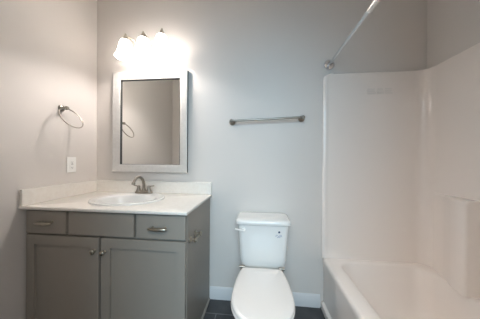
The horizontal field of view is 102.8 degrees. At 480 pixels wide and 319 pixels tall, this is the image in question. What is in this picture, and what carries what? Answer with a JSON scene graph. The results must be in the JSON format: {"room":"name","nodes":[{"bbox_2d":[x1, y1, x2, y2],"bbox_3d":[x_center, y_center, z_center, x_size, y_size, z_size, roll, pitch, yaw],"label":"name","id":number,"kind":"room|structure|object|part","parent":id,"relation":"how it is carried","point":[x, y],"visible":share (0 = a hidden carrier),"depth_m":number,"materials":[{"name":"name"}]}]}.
{"room":"bathroom","nodes":[
{"label":"bathroom","id":0,"kind":"room"},
{"bbox_2d":[0,0,96,318],"bbox_3d":[-1.409,-0.212,0.965,0.100,2.740,1.520,0,0,6],"label":"wall","id":1,"kind":"structure","parent":0,"point":[48,48],"depth_m":1.26,"materials":[{"name":"white paint"}]},
{"bbox_2d":[58,105,83,127],"bbox_3d":[-1.248,-0.314,1.401,0.130,0.173,0.170,0,0,6],"label":"towel ring","id":2,"kind":"object","parent":1,"relation":"attached to","point":[60,107],"visible":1,"depth_m":1.39,"materials":[{"name":"silver metal"}]},
{"bbox_3d":[-1.285,-0.377,1.404,0.056,0.048,0.048,0,0,6],"label":"post","id":3,"kind":"part","parent":2,"relation":"part of","materials":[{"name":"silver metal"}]},
{"bbox_2d":[67,157,75,172],"bbox_3d":[-1.303,0.040,1.484,0.010,0.118,0.072,0,0,6],"label":"wall outlet","id":4,"kind":"object","parent":1,"relation":"attached to","point":[71,161],"visible":1,"depth_m":1.48,"materials":[{"name":"white plastic"}]},
{"bbox_2d":[70,160,73,168],"bbox_3d":[-1.301,0.040,1.484,0.003,0.066,0.033,0,0,6],"label":"receptacle","id":5,"kind":"object","parent":4,"relation":"attached to","point":[71,161],"depth_m":1.48,"materials":[{"name":"white plastic"}]},
{"bbox_2d":[96,0,426,306],"bbox_3d":[0.065,-0.203,1.630,2.900,2.740,0.100,0,0,6],"label":"wall","id":6,"kind":"structure","parent":0,"point":[243,59],"depth_m":1.57,"materials":[{"name":"grey paint"}]},
{"bbox_2d":[114,28,171,61],"bbox_3d":[-0.748,-0.909,1.540,0.448,0.213,0.240,0,0,6],"label":"vanity light","id":7,"kind":"object","parent":6,"relation":"attached to","point":[143,50],"visible":1,"depth_m":1.48,"materials":[{"name":"white glass"}]},
{"bbox_3d":[-0.902,-0.871,1.510,0.149,0.134,0.149,0,0,6],"label":"lamp shade","id":8,"kind":"part","parent":7,"relation":"part of","materials":[{"name":"white glass"}]},
{"bbox_3d":[-0.755,-0.879,1.495,0.149,0.134,0.149,0,0,6],"label":"lamp shade","id":9,"kind":"part","parent":7,"relation":"part of","materials":[{"name":"white glass"}]},
{"bbox_3d":[-0.604,-0.892,1.480,0.149,0.134,0.149,0,0,6],"label":"lamp shade","id":10,"kind":"part","parent":7,"relation":"part of","materials":[{"name":"white glass"}]},
{"bbox_2d":[112,69,188,172],"bbox_3d":[-0.774,-0.322,1.646,0.673,0.866,0.032,0,0,6],"label":"wall mirror","id":11,"kind":"object","parent":6,"relation":"attached to","point":[150,108],"visible":1,"depth_m":1.65,"materials":[{"name":"white mirror"}]},
{"bbox_3d":[-0.773,-0.322,1.656,0.550,0.743,0.005,0,0,6],"label":"glass","id":12,"kind":"part","parent":11,"relation":"part of","materials":[{"name":"white mirror"}]},
{"bbox_3d":[-0.774,-0.322,1.649,0.669,0.862,0.024,0,0,6],"label":"frame","id":13,"kind":"part","parent":11,"relation":"part of","materials":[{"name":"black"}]},
{"bbox_2d":[97,180,211,193],"bbox_3d":[-0.751,0.236,1.651,1.035,0.100,0.019,0,0,6],"label":"backsplash","id":14,"kind":"structure","parent":6,"relation":"attached to","point":[177,187],"depth_m":1.63,"materials":[{"name":"stone"}]},
{"bbox_2d":[210,286,319,307],"bbox_3d":[0.190,1.118,1.562,0.893,0.100,0.014,0,0,6],"label":"baseboard","id":15,"kind":"structure","parent":6,"relation":"attached to","point":[218,293],"depth_m":1.53,"materials":[{"name":"white paint"}]},
{"bbox_2d":[229,115,304,124],"bbox_3d":[0.210,-0.316,1.524,0.606,0.071,0.080,0,0,6],"label":"towel bar","id":16,"kind":"object","parent":6,"relation":"attached to","point":[300,118],"visible":1,"depth_m":1.50,"materials":[{"name":"silver metal"}]},
{"bbox_3d":[0.487,-0.324,1.496,0.050,0.050,0.080,0,0,6],"label":"post","id":17,"kind":"part","parent":16,"relation":"part of","materials":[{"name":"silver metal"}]},
{"bbox_2d":[324,0,379,69],"bbox_3d":[0.627,-0.746,0.758,0.081,0.081,1.519,0,0,6],"label":"shower rod","id":18,"kind":"object","parent":6,"relation":"attached to","point":[329,64],"visible":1,"depth_m":1.13,"materials":[{"name":"silver metal"}]},
{"bbox_2d":[203,299,324,318],"bbox_3d":[-0.156,1.201,-0.456,2.900,0.060,4.300,0,0,6],"label":"floor","id":19,"kind":"structure","parent":0,"point":[216,309],"depth_m":1.47,"materials":[{"name":"tile"}]},
{"bbox_2d":[26,198,209,318],"bbox_3d":[-0.792,0.734,1.377,1.044,0.855,0.570,0,0,6],"label":"vanity cabinet","id":20,"kind":"object","parent":19,"relation":"on","point":[80,265],"visible":0.98,"depth_m":1.14,"materials":[{"name":"grey paint"}]},
{"bbox_3d":[-1.181,0.382,1.149,0.116,0.020,0.039,0,0,6],"label":"pull handle","id":21,"kind":"part","parent":20,"relation":"part of","materials":[{"name":"silver metal"}]},
{"bbox_3d":[-1.185,0.383,1.179,0.271,0.137,0.020,0,0,6],"label":"drawer","id":22,"kind":"part","parent":20,"relation":"part of","materials":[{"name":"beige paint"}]},
{"bbox_3d":[-1.081,0.756,1.170,0.486,0.584,0.020,0,0,6],"label":"door","id":23,"kind":"part","parent":20,"relation":"part of","materials":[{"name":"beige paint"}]},
{"bbox_3d":[-0.864,0.540,1.122,0.030,0.030,0.030,0,0,6],"label":"knob","id":24,"kind":"part","parent":20,"relation":"part of","materials":[{"name":"silver metal"}]},
{"bbox_3d":[-0.825,0.385,1.143,0.418,0.137,0.020,0,0,6],"label":"false drawer","id":25,"kind":"part","parent":20,"relation":"part of","materials":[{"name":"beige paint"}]},
{"bbox_2d":[18,180,211,215],"bbox_3d":[-0.788,0.246,1.384,1.055,0.118,0.558,0,0,6],"label":"countertop","id":26,"kind":"structure","parent":20,"relation":"on","point":[181,198],"depth_m":1.35,"materials":[{"name":"stone"}]},
{"bbox_2d":[88,193,164,205],"bbox_3d":[-0.802,0.354,1.384,0.500,0.161,0.424,0,0,6],"label":"sink","id":27,"kind":"object","parent":26,"relation":"in","point":[120,199],"visible":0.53,"depth_m":1.45,"materials":[{"name":"white ceramic"}]},
{"bbox_2d":[131,176,154,193],"bbox_3d":[-0.810,0.201,1.535,0.158,0.146,0.177,1,0,35],"label":"faucet","id":28,"kind":"object","parent":26,"relation":"on","point":[138,190],"visible":1,"depth_m":1.55,"materials":[{"name":"silver metal"}]},
{"bbox_3d":[-0.792,0.196,1.505,0.044,0.134,0.166,0,0,6],"label":"spout","id":29,"kind":"part","parent":28,"relation":"part of","materials":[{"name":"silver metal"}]},
{"bbox_3d":[-0.730,0.236,1.560,0.066,0.055,0.042,0,0,6],"label":"handle","id":30,"kind":"part","parent":28,"relation":"part of","materials":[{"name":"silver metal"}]},
{"bbox_3d":[-0.567,0.760,1.118,0.516,0.584,0.020,0,0,6],"label":"door","id":31,"kind":"part","parent":20,"relation":"part of","materials":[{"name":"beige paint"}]},
{"bbox_3d":[-0.466,0.392,1.077,0.116,0.020,0.039,0,0,6],"label":"pull handle","id":32,"kind":"part","parent":20,"relation":"part of","materials":[{"name":"silver metal"}]},
{"bbox_3d":[-0.453,0.388,1.106,0.293,0.137,0.020,0,0,6],"label":"drawer","id":33,"kind":"part","parent":20,"relation":"part of","materials":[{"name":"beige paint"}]},
{"bbox_2d":[189,230,201,242],"bbox_3d":[-0.271,0.480,1.193,0.047,0.040,0.130,0,0,6],"label":"toilet paper holder","id":34,"kind":"object","parent":20,"relation":"attached to","point":[195,239],"visible":1,"depth_m":1.15,"materials":[{"name":"silver metal"}]},
{"bbox_3d":[-0.275,0.480,1.148,0.047,0.040,0.040,0,0,6],"label":"post","id":35,"kind":"part","parent":34,"relation":"part of","materials":[{"name":"silver metal"}]},
{"bbox_3d":[-0.266,0.480,1.238,0.047,0.040,0.040,0,0,6],"label":"post","id":36,"kind":"part","parent":34,"relation":"part of","materials":[{"name":"silver metal"}]},
{"bbox_3d":[-0.278,1.157,1.352,0.011,0.016,0.497,0,0,6],"label":"shoe moulding","id":37,"kind":"part","parent":20,"relation":"part of","materials":[{"name":"beige paint"}]},
{"bbox_2d":[231,212,294,318],"bbox_3d":[0.143,0.797,1.195,0.392,0.744,0.733,0,0,6],"label":"toilet","id":38,"kind":"object","parent":19,"relation":"on","point":[261,290],"visible":1,"depth_m":1.25,"materials":[{"name":"white ceramic"}]},
{"bbox_3d":[0.123,0.756,1.065,0.336,0.018,0.469,0,0,6],"label":"seat","id":39,"kind":"part","parent":38,"relation":"part of","materials":[{"name":"white plastic"}]},
{"bbox_3d":[0.123,0.733,1.062,0.330,0.024,0.457,0,0,6],"label":"lid","id":40,"kind":"part","parent":38,"relation":"part of","materials":[{"name":"white plastic"}]},
{"bbox_3d":[0.172,0.444,1.444,0.390,0.038,0.230,0,0,6],"label":"tank lid","id":41,"kind":"part","parent":38,"relation":"part of","materials":[{"name":"white ceramic"}]},
{"bbox_3d":[0.171,0.628,1.447,0.362,0.330,0.206,0,0,6],"label":"tank","id":42,"kind":"part","parent":38,"relation":"part of","materials":[{"name":"white ceramic"}]},
{"bbox_2d":[321,42,479,318],"bbox_3d":[0.946,0.253,0.731,0.754,1.846,1.509,0,0,6],"label":"bathtub","id":43,"kind":"object","parent":19,"relation":"on","point":[400,230],"visible":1,"depth_m":1.42,"materials":[{"name":"white plastic"}]},
{"bbox_2d":[321,258,479,318],"bbox_3d":[0.941,0.976,0.732,0.754,0.399,1.507,0,0,6],"label":"tub","id":44,"kind":"object","parent":43,"relation":"attached to","point":[354,288],"depth_m":1.33,"materials":[{"name":"white plastic"}]},
{"bbox_2d":[427,0,479,67],"bbox_3d":[1.377,-0.191,0.684,0.100,2.740,1.520,0,0,6],"label":"wall","id":45,"kind":"structure","parent":0,"point":[453,26],"depth_m":1.27,"materials":[{"name":"white paint"}]}
]}

